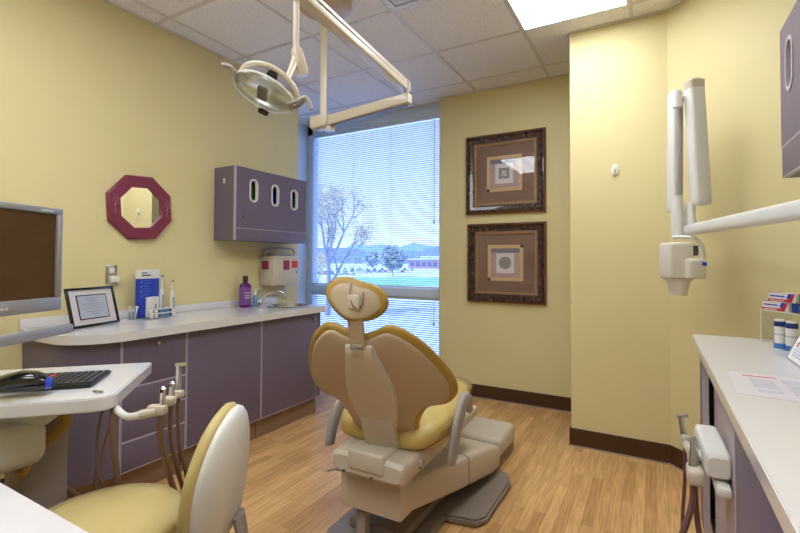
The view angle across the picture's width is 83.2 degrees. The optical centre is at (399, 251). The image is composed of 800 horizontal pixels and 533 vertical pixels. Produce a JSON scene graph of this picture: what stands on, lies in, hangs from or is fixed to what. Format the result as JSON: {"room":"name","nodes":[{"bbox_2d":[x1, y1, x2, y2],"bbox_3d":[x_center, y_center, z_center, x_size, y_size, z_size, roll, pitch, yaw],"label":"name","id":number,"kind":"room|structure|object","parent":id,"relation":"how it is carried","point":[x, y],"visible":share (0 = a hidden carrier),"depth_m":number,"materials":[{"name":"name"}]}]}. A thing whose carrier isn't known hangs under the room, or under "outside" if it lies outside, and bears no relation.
{"room":"dental clinic","nodes":[
{"label":"dental clinic","id":0,"kind":"room"},
{"bbox_2d":[0,201,72,346],"bbox_3d":[-1.204,0.186,1.213,0.132,0.673,0.700,0,-1,2],"label":"computer monitor","id":1,"kind":"object","parent":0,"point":[31,236],"visible":1,"depth_m":1.41,"materials":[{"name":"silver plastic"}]},
{"bbox_2d":[0,0,298,478],"bbox_3d":[-2.443,-0.131,2.280,0.744,2.783,4.755,0,-1,29],"label":"wall","id":2,"kind":"structure","parent":0,"point":[94,94],"depth_m":2.79,"materials":[{"name":"yellow paint"}]},
{"bbox_2d":[105,265,119,283],"bbox_3d":[-1.738,0.141,2.725,0.039,0.115,0.067,0,-1,29],"label":"wall outlet","id":3,"kind":"object","parent":2,"relation":"attached to","point":[111,277],"visible":1,"depth_m":2.72,"materials":[{"name":"metal"}]},
{"bbox_2d":[109,268,114,272],"bbox_3d":[-1.748,0.118,2.733,0.002,0.032,0.030,0,-1,29],"label":"socket","id":4,"kind":"object","parent":3,"relation":"attached to","point":[111,270],"depth_m":2.73,"materials":[{"name":"white plastic"}]},
{"bbox_2d":[105,175,171,239],"bbox_3d":[-1.657,-0.279,2.880,0.033,0.414,0.414,0,-1,29],"label":"octagonal mirror","id":5,"kind":"object","parent":2,"relation":"attached to","point":[138,207],"visible":1,"depth_m":2.86,"materials":[{"name":"red paint"}]},
{"bbox_2d":[121,187,159,227],"bbox_3d":[-1.664,-0.279,2.884,0.012,0.281,0.281,0,-1,29],"label":"mirror glass","id":6,"kind":"object","parent":5,"relation":"attached to","point":[140,206],"depth_m":2.88,"materials":[{"name":"beige mirror"}]},
{"bbox_2d":[18,296,276,328],"bbox_3d":[-1.524,0.398,3.123,0.016,0.052,1.820,0,-1,29],"label":"backsplash","id":7,"kind":"structure","parent":2,"relation":"attached to","point":[26,323],"depth_m":2.83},
{"bbox_2d":[214,165,305,243],"bbox_3d":[-1.097,-0.346,3.642,0.259,0.543,0.768,0,-1,29],"label":"upper cabinet","id":8,"kind":"object","parent":2,"relation":"attached to","point":[239,218],"visible":1,"depth_m":3.45,"materials":[{"name":"purple laminate"}]},
{"bbox_2d":[251,185,254,200],"bbox_3d":[-1.219,-0.415,3.485,0.172,0.184,0.130,0,-1,29],"label":"glove box","id":9,"kind":"object","parent":8,"relation":"in","point":[252,186],"visible":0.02,"depth_m":3.47,"materials":[{"name":"green cardboard"}]},
{"bbox_2d":[273,189,275,204],"bbox_3d":[-1.110,-0.410,3.677,0.172,0.184,0.130,0,-1,29],"label":"glove box","id":10,"kind":"object","parent":8,"relation":"in","point":[274,191],"visible":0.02,"depth_m":3.66,"materials":[{"name":"blue cardboard"}]},
{"bbox_2d":[292,193,294,208],"bbox_3d":[-1.003,-0.405,3.867,0.172,0.184,0.130,0,-1,29],"label":"glove box","id":11,"kind":"object","parent":8,"relation":"in","point":[293,194],"visible":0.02,"depth_m":3.86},
{"bbox_2d":[259,247,297,289],"bbox_3d":[-1.028,0.152,3.832,0.185,0.370,0.288,0,-1,29],"label":"dispenser","id":12,"kind":"object","parent":2,"relation":"attached to","point":[280,270],"visible":0.98,"depth_m":3.74,"materials":[{"name":"beige plastic"}]},
{"bbox_2d":[297,123,307,303],"bbox_3d":[-1.307,-0.066,4.922,0.120,2.783,0.965,0,-1,29],"label":"wall","id":13,"kind":"structure","parent":0,"point":[303,130],"depth_m":5.15,"materials":[{"name":"blue paint"}]},
{"bbox_2d":[102,0,682,126],"bbox_3d":[-0.606,-1.564,1.744,4.650,0.086,5.870,0,-1,29],"label":"ceiling","id":14,"kind":"structure","parent":0,"point":[444,48],"depth_m":3.18,"materials":[{"name":"tile"}]},
{"bbox_2d":[221,0,411,132],"bbox_3d":[-0.266,-0.978,2.170,0.673,1.074,1.411,0,-1,-2],"label":"light","id":15,"kind":"object","parent":14,"relation":"attached to","point":[261,90],"visible":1,"depth_m":1.72,"materials":[{"name":"white metal"}]},
{"bbox_2d":[382,0,427,10],"bbox_3d":[0.081,-1.499,2.377,0.624,0.019,0.606,0,-1,29],"label":"ceiling vent","id":16,"kind":"object","parent":14,"relation":"in","point":[402,3],"visible":1,"depth_m":2.71,"materials":[{"name":"metal"}]},
{"bbox_2d":[506,0,628,30],"bbox_3d":[0.800,-1.501,2.332,0.636,0.012,1.248,0,-1,29],"label":"recessed light","id":17,"kind":"object","parent":14,"relation":"in","point":[530,14],"visible":1,"depth_m":2.77,"materials":[{"name":"white plastic"}]},
{"bbox_2d":[155,390,711,532],"bbox_3d":[-0.619,1.306,1.679,4.650,0.100,5.870,0,-1,29],"label":"floor","id":18,"kind":"structure","parent":0,"point":[557,486],"depth_m":2.46,"materials":[{"name":"brown wood"}]},
{"bbox_2d":[0,483,87,532],"bbox_3d":[-1.098,0.871,0.687,1.600,0.720,0.752,0,-1,29],"label":"desk","id":19,"kind":"object","parent":18,"relation":"on","point":[18,513],"visible":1,"depth_m":0.87,"materials":[{"name":"white laminate"}]},
{"bbox_2d":[22,341,121,497],"bbox_3d":[-1.677,0.860,2.324,0.528,0.811,0.260,0,-1,29],"label":"base cabinet","id":20,"kind":"object","parent":18,"relation":"on","point":[82,431],"visible":0.26,"depth_m":2.18,"materials":[{"name":"purple laminate"}]},
{"bbox_2d":[0,362,187,508],"bbox_3d":[-1.247,0.808,1.542,1.032,0.882,0.609,1,-1,-12],"label":"dental delivery unit","id":21,"kind":"object","parent":18,"relation":"on","point":[34,425],"visible":0.7,"depth_m":1.45,"materials":[{"name":"plastic"}]},
{"bbox_2d":[0,370,52,392],"bbox_3d":[-1.160,0.396,1.380,0.155,0.063,0.076,1,-1,-22],"label":"computer mouse","id":22,"kind":"object","parent":21,"relation":"on","point":[22,380],"visible":1,"depth_m":1.36,"materials":[{"name":"black plastic"}]},
{"bbox_2d":[0,370,110,391],"bbox_3d":[-1.254,0.439,1.513,0.440,0.017,0.200,1,-1,-16],"label":"keyboard","id":23,"kind":"object","parent":21,"relation":"on","point":[78,379],"visible":0.56,"depth_m":1.53,"materials":[{"name":"black plastic"}]},
{"bbox_2d":[0,362,151,418],"bbox_3d":[-1.336,0.470,1.509,0.800,0.043,0.500,1,-1,-16],"label":"tabletop","id":24,"kind":"object","parent":21,"relation":"on","point":[107,393],"depth_m":1.41,"materials":[{"name":"plastic"}]},
{"bbox_2d":[48,402,249,532],"bbox_3d":[-0.769,0.841,1.269,0.628,0.806,0.499,0,-1,18],"label":"stool","id":25,"kind":"object","parent":18,"relation":"on","point":[210,499],"visible":0.99,"depth_m":1.23,"materials":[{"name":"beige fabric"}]},
{"bbox_2d":[113,332,186,485],"bbox_3d":[-1.536,0.865,2.550,0.551,0.811,0.360,0,-1,29],"label":"base cabinet","id":26,"kind":"object","parent":18,"relation":"on","point":[141,461],"visible":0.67,"depth_m":2.41,"materials":[{"name":"purple laminate"}]},
{"bbox_2d":[179,321,261,470],"bbox_3d":[-1.317,0.876,2.960,0.528,0.811,0.563,0,-1,29],"label":"base cabinet","id":27,"kind":"object","parent":18,"relation":"on","point":[223,367],"visible":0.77,"depth_m":2.78,"materials":[{"name":"purple laminate"}]},
{"bbox_2d":[255,312,319,437],"bbox_3d":[-1.012,0.889,3.476,0.551,0.811,0.628,0,-1,29],"label":"base cabinet","id":28,"kind":"object","parent":18,"relation":"on","point":[289,391],"visible":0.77,"depth_m":3.30,"materials":[{"name":"purple laminate"}]},
{"bbox_2d":[18,296,325,344],"bbox_3d":[-1.283,0.418,2.986,0.570,0.097,1.820,0,-1,29],"label":"countertop","id":29,"kind":"structure","parent":28,"relation":"on","point":[208,315],"depth_m":2.62,"materials":[{"name":"white laminate"}]},
{"bbox_2d":[63,286,119,328],"bbox_3d":[-1.706,0.302,2.477,0.112,0.210,0.300,0,-1,11],"label":"frame","id":30,"kind":"object","parent":29,"relation":"on","point":[87,306],"visible":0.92,"depth_m":2.46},
{"bbox_2d":[128,306,138,318],"bbox_3d":[-1.629,0.376,2.751,0.055,0.078,0.055,1,-2,-33],"label":"clear cup","id":31,"kind":"object","parent":29,"relation":"on","point":[129,307],"visible":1,"depth_m":2.75,"materials":[{"name":"plastic"}]},
{"bbox_2d":[169,280,175,314],"bbox_3d":[-1.518,0.304,2.998,0.052,0.233,0.052,0,-1,29],"label":"electric toothbrush","id":32,"kind":"object","parent":29,"relation":"on","point":[172,297],"visible":0.79,"depth_m":2.99,"materials":[{"name":"white plastic"}]},
{"bbox_2d":[239,276,250,307],"bbox_3d":[-1.204,0.312,3.503,0.062,0.243,0.092,0,-1,29],"label":"mouthwash bottle","id":33,"kind":"object","parent":29,"relation":"on","point":[245,287],"visible":0.98,"depth_m":3.47,"materials":[{"name":"purple plastic"}]},
{"bbox_2d":[253,288,257,305],"bbox_3d":[-1.146,0.365,3.565,0.036,0.141,0.036,0,-1,29],"label":"soap bottle","id":34,"kind":"object","parent":29,"relation":"on","point":[255,297],"visible":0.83,"depth_m":3.55,"materials":[{"name":"blue plastic"}]},
{"bbox_2d":[257,289,285,304],"bbox_3d":[-1.062,0.372,3.680,0.251,0.133,0.074,1,-1,-13],"label":"faucet","id":35,"kind":"object","parent":29,"relation":"on","point":[263,297],"visible":0.75,"depth_m":3.67,"materials":[{"name":"silver metal"}]},
{"bbox_2d":[266,303,307,307],"bbox_3d":[-0.901,0.494,3.600,0.310,0.127,0.353,0,-1,29],"label":"sink","id":36,"kind":"object","parent":29,"relation":"in","point":[284,305],"visible":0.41,"depth_m":3.72,"materials":[{"name":"metal"}]},
{"bbox_3d":[-1.546,0.415,2.847,0.180,0.004,0.210,0,-1,29],"label":"acrylic tray","id":37,"kind":"object","parent":29,"relation":"on","visible":0},
{"bbox_2d":[135,269,159,317],"bbox_3d":[-1.586,0.265,2.848,0.072,0.297,0.145,0,-1,17],"label":"box","id":38,"kind":"object","parent":37,"relation":"on","point":[147,281],"visible":0.87,"depth_m":2.81,"materials":[{"name":"blue cardboard"}]},
{"bbox_2d":[149,312,171,317],"bbox_3d":[-1.497,0.399,2.820,0.034,0.026,0.140,0,-1,21],"label":"carton","id":39,"kind":"object","parent":37,"relation":"on","point":[166,314],"visible":0.91,"depth_m":2.80,"materials":[{"name":"white cardboard"}]},
{"bbox_2d":[149,307,171,313],"bbox_3d":[-1.500,0.372,2.822,0.034,0.026,0.140,0,-1,21],"label":"carton","id":40,"kind":"object","parent":39,"relation":"on","point":[159,310],"visible":1,"depth_m":2.80,"materials":[{"name":"white cardboard"}]},
{"bbox_2d":[159,275,163,307],"bbox_3d":[-1.554,0.283,2.935,0.052,0.262,0.052,0,-1,29],"label":"electric toothbrush","id":41,"kind":"object","parent":37,"relation":"on","point":[161,291],"visible":0.66,"depth_m":2.92,"materials":[{"name":"white plastic"}]},
{"bbox_2d":[308,276,514,532],"bbox_3d":[0.175,0.689,2.296,0.666,1.165,1.703,0,-1,29],"label":"dental chair","id":42,"kind":"object","parent":18,"relation":"on","point":[417,458],"visible":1,"depth_m":1.79,"materials":[{"name":"beige plastic"}]},
{"bbox_2d":[326,276,388,321],"bbox_3d":[-0.152,0.169,1.587,0.224,0.160,0.080,0,-1,4],"label":"cushion","id":43,"kind":"object","parent":42,"relation":"on","point":[354,300],"depth_m":1.56,"materials":[{"name":"beige leather"}]},
{"bbox_2d":[308,322,457,429],"bbox_3d":[-0.112,0.509,1.739,0.614,0.501,0.357,0,-1,29],"label":"backrest cushion","id":44,"kind":"object","parent":42,"relation":"on","point":[386,377],"depth_m":1.66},
{"bbox_2d":[341,378,471,450],"bbox_3d":[0.144,0.775,2.330,0.515,0.167,1.070,0,-1,29],"label":"seat cushion","id":45,"kind":"object","parent":42,"relation":"on","point":[432,432],"depth_m":1.89,"materials":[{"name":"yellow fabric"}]},
{"bbox_2d":[676,414,732,532],"bbox_3d":[1.008,0.917,1.534,0.199,0.648,0.263,0,-1,29],"label":"dental instrument holder","id":46,"kind":"object","parent":18,"relation":"on","point":[707,445],"visible":1,"depth_m":1.48,"materials":[{"name":"white plastic"}]},
{"bbox_2d":[712,478,732,498],"bbox_3d":[1.034,0.752,1.447,0.045,0.032,0.130,0,-1,29],"label":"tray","id":47,"kind":"object","parent":46,"relation":"on","point":[722,487],"depth_m":1.41,"materials":[{"name":"white plastic"}]},
{"bbox_2d":[700,358,734,532],"bbox_3d":[1.354,0.827,1.399,0.629,0.863,0.995,0,-1,29],"label":"base cabinet","id":48,"kind":"object","parent":18,"relation":"on","point":[719,512],"visible":0.22,"depth_m":1.83,"materials":[{"name":"purple laminate"}]},
{"bbox_2d":[734,429,783,532],"bbox_3d":[0.984,0.810,0.745,0.628,0.863,0.502,0,-1,29],"label":"base cabinet","id":49,"kind":"object","parent":18,"relation":"on","point":[754,513],"visible":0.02,"depth_m":0.95,"materials":[{"name":"purple laminate"}]},
{"bbox_3d":[0.553,0.791,-0.018,0.628,0.863,1.248,0,-1,29],"label":"base cabinet","id":50,"kind":"object","parent":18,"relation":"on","visible":0},
{"bbox_2d":[692,334,799,532],"bbox_3d":[0.906,0.356,0.639,0.653,0.035,2.820,0,-1,29],"label":"countertop","id":51,"kind":"structure","parent":50,"relation":"on","point":[767,429],"depth_m":0.95,"materials":[{"name":"white laminate"}]},
{"bbox_2d":[727,371,799,401],"bbox_3d":[1.036,0.349,1.114,0.364,0.001,0.285,-1,-2,34],"label":"sheet","id":52,"kind":"object","parent":51,"relation":"on","point":[775,387],"visible":1,"depth_m":1.17,"materials":[{"name":"paper"}]},
{"bbox_2d":[774,319,785,349],"bbox_3d":[1.414,0.308,1.675,0.037,0.112,0.037,0,-1,29],"label":"tub","id":53,"kind":"object","parent":51,"relation":"on","point":[779,324],"visible":0.83,"depth_m":1.66,"materials":[{"name":"white plastic"}]},
{"bbox_2d":[760,309,799,341],"bbox_3d":[1.532,0.298,1.678,0.133,0.134,0.300,0,-1,-3],"label":"acrylic riser","id":54,"kind":"object","parent":51,"relation":"on","point":[760,309],"visible":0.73,"depth_m":1.82,"materials":[{"name":"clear plastic"}]},
{"bbox_2d":[762,300,791,311],"bbox_3d":[1.488,0.214,1.765,0.042,0.036,0.118,0,-1,-2],"label":"box","id":55,"kind":"object","parent":54,"relation":"on","point":[768,305],"visible":0.81,"depth_m":1.75,"materials":[{"name":"white cardboard"}]},
{"bbox_2d":[768,292,798,302],"bbox_3d":[1.492,0.178,1.738,0.042,0.036,0.118,0,-1,-2],"label":"box","id":56,"kind":"object","parent":55,"relation":"on","point":[773,296],"visible":1,"depth_m":1.73,"materials":[{"name":"white cardboard"}]},
{"bbox_2d":[792,303,799,312],"bbox_3d":[1.504,0.212,1.637,0.051,0.035,0.125,0,-1,-2],"label":"carton","id":57,"kind":"object","parent":54,"relation":"on","point":[795,306],"visible":1,"depth_m":1.68,"materials":[{"name":"blue cardboard"}]},
{"bbox_2d":[785,320,798,351],"bbox_3d":[1.411,0.307,1.621,0.037,0.112,0.037,0,-1,29],"label":"tub","id":58,"kind":"object","parent":51,"relation":"on","point":[791,327],"visible":0.7,"depth_m":1.61,"materials":[{"name":"white plastic"}]},
{"bbox_2d":[786,334,799,366],"bbox_3d":[1.296,0.269,1.369,0.137,0.176,0.282,0,-1,29],"label":"sign","id":59,"kind":"object","parent":51,"relation":"on","point":[793,355],"visible":1,"depth_m":1.48,"materials":[{"name":"white paper"}]},
{"bbox_2d":[440,74,570,397],"bbox_3d":[0.998,-0.075,4.051,1.303,2.783,0.211,0,-1,29],"label":"wall","id":60,"kind":"structure","parent":0,"point":[523,347],"depth_m":3.95,"materials":[{"name":"yellow paint"}]},
{"bbox_2d":[306,103,439,356],"bbox_3d":[-0.295,-0.064,4.818,1.743,2.783,0.110,0,-1,29],"label":"window","id":61,"kind":"structure","parent":60,"relation":"in","point":[433,109],"depth_m":4.99,"materials":[{"name":"blue metal"}]},
{"bbox_2d":[313,292,438,353],"bbox_3d":[-0.310,0.854,4.774,1.588,0.786,0.051,0,-1,29],"label":"window blind","id":62,"kind":"object","parent":61,"relation":"attached to","point":[314,293],"visible":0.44,"depth_m":4.56,"materials":[{"name":"white plastic"}]},
{"bbox_2d":[313,115,439,288],"bbox_3d":[-0.304,-0.484,4.804,1.588,1.713,0.051,0,-1,29],"label":"window blind","id":63,"kind":"object","parent":61,"relation":"attached to","point":[434,117],"visible":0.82,"depth_m":4.80,"materials":[{"name":"white plastic"}]},
{"bbox_2d":[466,127,545,214],"bbox_3d":[0.918,-0.690,3.964,0.709,0.707,0.042,0,-1,29],"label":"framed picture","id":64,"kind":"object","parent":60,"relation":"attached to","point":[506,172],"visible":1,"depth_m":3.96,"materials":[{"name":"brown wood"}]},
{"bbox_2d":[490,157,518,188],"bbox_3d":[0.919,-0.690,3.975,0.256,0.256,0.004,0,-1,29],"label":"print","id":65,"kind":"object","parent":64,"relation":"attached to","point":[504,171],"depth_m":3.97,"materials":[{"name":"paper"}]},
{"bbox_2d":[467,221,546,304],"bbox_3d":[0.922,0.101,3.942,0.697,0.700,0.042,0,-1,29],"label":"framed picture","id":66,"kind":"object","parent":60,"relation":"attached to","point":[507,262],"visible":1,"depth_m":3.94,"materials":[{"name":"brown wood"}]},
{"bbox_2d":[491,248,519,277],"bbox_3d":[0.923,0.102,3.953,0.256,0.256,0.004,0,-1,29],"label":"print","id":67,"kind":"object","parent":66,"relation":"attached to","point":[505,262],"depth_m":3.95,"materials":[{"name":"paper"}]},
{"bbox_2d":[470,383,570,411],"bbox_3d":[0.927,1.256,3.926,1.283,0.115,0.018,0,-1,29],"label":"baseboard","id":68,"kind":"structure","parent":60,"relation":"attached to","point":[483,391],"depth_m":3.85,"materials":[{"name":"brown plastic"}]},
{"bbox_2d":[570,0,799,449],"bbox_3d":[1.813,-0.100,2.773,1.414,2.783,1.633,0,-1,29],"label":"wall","id":69,"kind":"structure","parent":0,"point":[635,360],"depth_m":2.78,"materials":[{"name":"yellow paint"}]},
{"bbox_2d":[472,396,700,470],"bbox_3d":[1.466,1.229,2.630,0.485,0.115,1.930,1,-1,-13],"label":"baseboard","id":70,"kind":"structure","parent":69,"relation":"attached to","point":[666,453],"depth_m":2.83,"materials":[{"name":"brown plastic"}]},
{"bbox_2d":[611,164,618,175],"bbox_3d":[1.384,-0.525,2.898,0.044,0.071,0.037,0,-1,29],"label":"wall hook","id":71,"kind":"object","parent":69,"relation":"attached to","point":[615,169],"visible":1,"depth_m":2.90,"materials":[{"name":"white plastic"}]},
{"bbox_2d":[780,0,799,177],"bbox_3d":[1.443,-0.629,1.280,0.338,0.622,1.220,0,-1,29],"label":"upper cabinet","id":72,"kind":"object","parent":69,"relation":"attached to","point":[790,31],"visible":1,"depth_m":1.75,"materials":[{"name":"purple laminate"}]},
{"bbox_3d":[0.968,-0.168,-0.034,0.120,2.783,4.087,0,-1,29],"label":"wall","id":73,"kind":"structure","parent":0,"visible":0},
{"bbox_2d":[659,77,799,295],"bbox_3d":[1.257,-0.349,1.369,0.247,1.093,2.134,0,-1,11],"label":"dental x-ray machine","id":74,"kind":"object","parent":73,"relation":"attached to","point":[678,267],"visible":1,"depth_m":2.25,"materials":[{"name":"white plastic"}]},
{"label":"outside","id":75,"kind":"structure","parent":0,"visible":0},
{"bbox_2d":[317,263,438,355],"bbox_3d":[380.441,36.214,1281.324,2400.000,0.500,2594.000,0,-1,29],"label":"ground","id":76,"kind":"structure","parent":75,"point":[429,274],"depth_m":52.24,"materials":[{"name":"white snow"}]},
{"bbox_2d":[317,250,331,295],"bbox_3d":[-12.380,3.086,66.280,4.719,7.178,6.466,0,-1,-2],"label":"autumn tree","id":77,"kind":"object","parent":76,"relation":"on","point":[322,266],"visible":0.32,"depth_m":65.86,"materials":[{"name":"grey plant"}]},
{"bbox_2d":[318,180,377,315],"bbox_3d":[-6.114,-0.546,42.333,9.173,13.417,8.176,1,-1,-10],"label":"autumn tree","id":78,"kind":"object","parent":76,"relation":"on","point":[327,250],"visible":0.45,"depth_m":43.51,"materials":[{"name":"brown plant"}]},
{"bbox_2d":[352,256,361,262],"bbox_3d":[-43.043,9.638,449.863,11.392,11.125,11.013,0,-1,29],"label":"tree","id":79,"kind":"object","parent":76,"relation":"on","point":[353,256],"visible":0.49,"depth_m":448.39,"materials":[{"name":"green plant"}]},
{"bbox_2d":[363,252,379,266],"bbox_3d":[-14.860,5.058,239.852,10.087,11.080,9.971,0,-1,29],"label":"round tree","id":80,"kind":"object","parent":76,"relation":"on","point":[366,252],"visible":0.46,"depth_m":237.50,"materials":[{"name":"green plant"}]},
{"bbox_2d":[317,247,438,262],"bbox_3d":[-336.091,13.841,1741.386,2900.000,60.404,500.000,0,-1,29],"label":"hill","id":81,"kind":"structure","parent":76,"relation":"on","point":[434,249],"depth_m":1524.88,"materials":[{"name":"blue"}]},
{"bbox_2d":[331,277,438,285],"bbox_3d":[-1.439,8.020,125.122,57.336,0.050,59.705,0,-1,29],"label":"lawn","id":82,"kind":"structure","parent":76,"relation":"on","point":[409,281],"depth_m":116.63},
{"bbox_2d":[346,243,432,252],"bbox_3d":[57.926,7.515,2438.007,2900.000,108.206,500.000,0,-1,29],"label":"hill","id":83,"kind":"structure","parent":76,"relation":"on","point":[412,246],"depth_m":2430.51,"materials":[{"name":"blue"}]},
{"bbox_2d":[380,245,405,275],"bbox_3d":[-2.456,3.320,157.957,9.310,10.950,9.404,0,-1,29],"label":"round tree","id":84,"kind":"object","parent":76,"relation":"on","point":[392,266],"visible":0.64,"depth_m":155.95,"materials":[{"name":"green plant"}]},
{"bbox_2d":[405,254,415,263],"bbox_3d":[9.579,8.616,449.650,11.841,13.676,11.393,0,-1,29],"label":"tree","id":85,"kind":"object","parent":76,"relation":"on","point":[405,254],"visible":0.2,"depth_m":448.78,"materials":[{"name":"green plant"}]},
{"bbox_2d":[408,256,438,267],"bbox_3d":[23.675,8.392,338.783,36.200,9.200,19.800,0,-1,1],"label":"building","id":86,"kind":"structure","parent":76,"relation":"on","point":[411,263],"depth_m":329.66,"materials":[{"name":"pink brick"}]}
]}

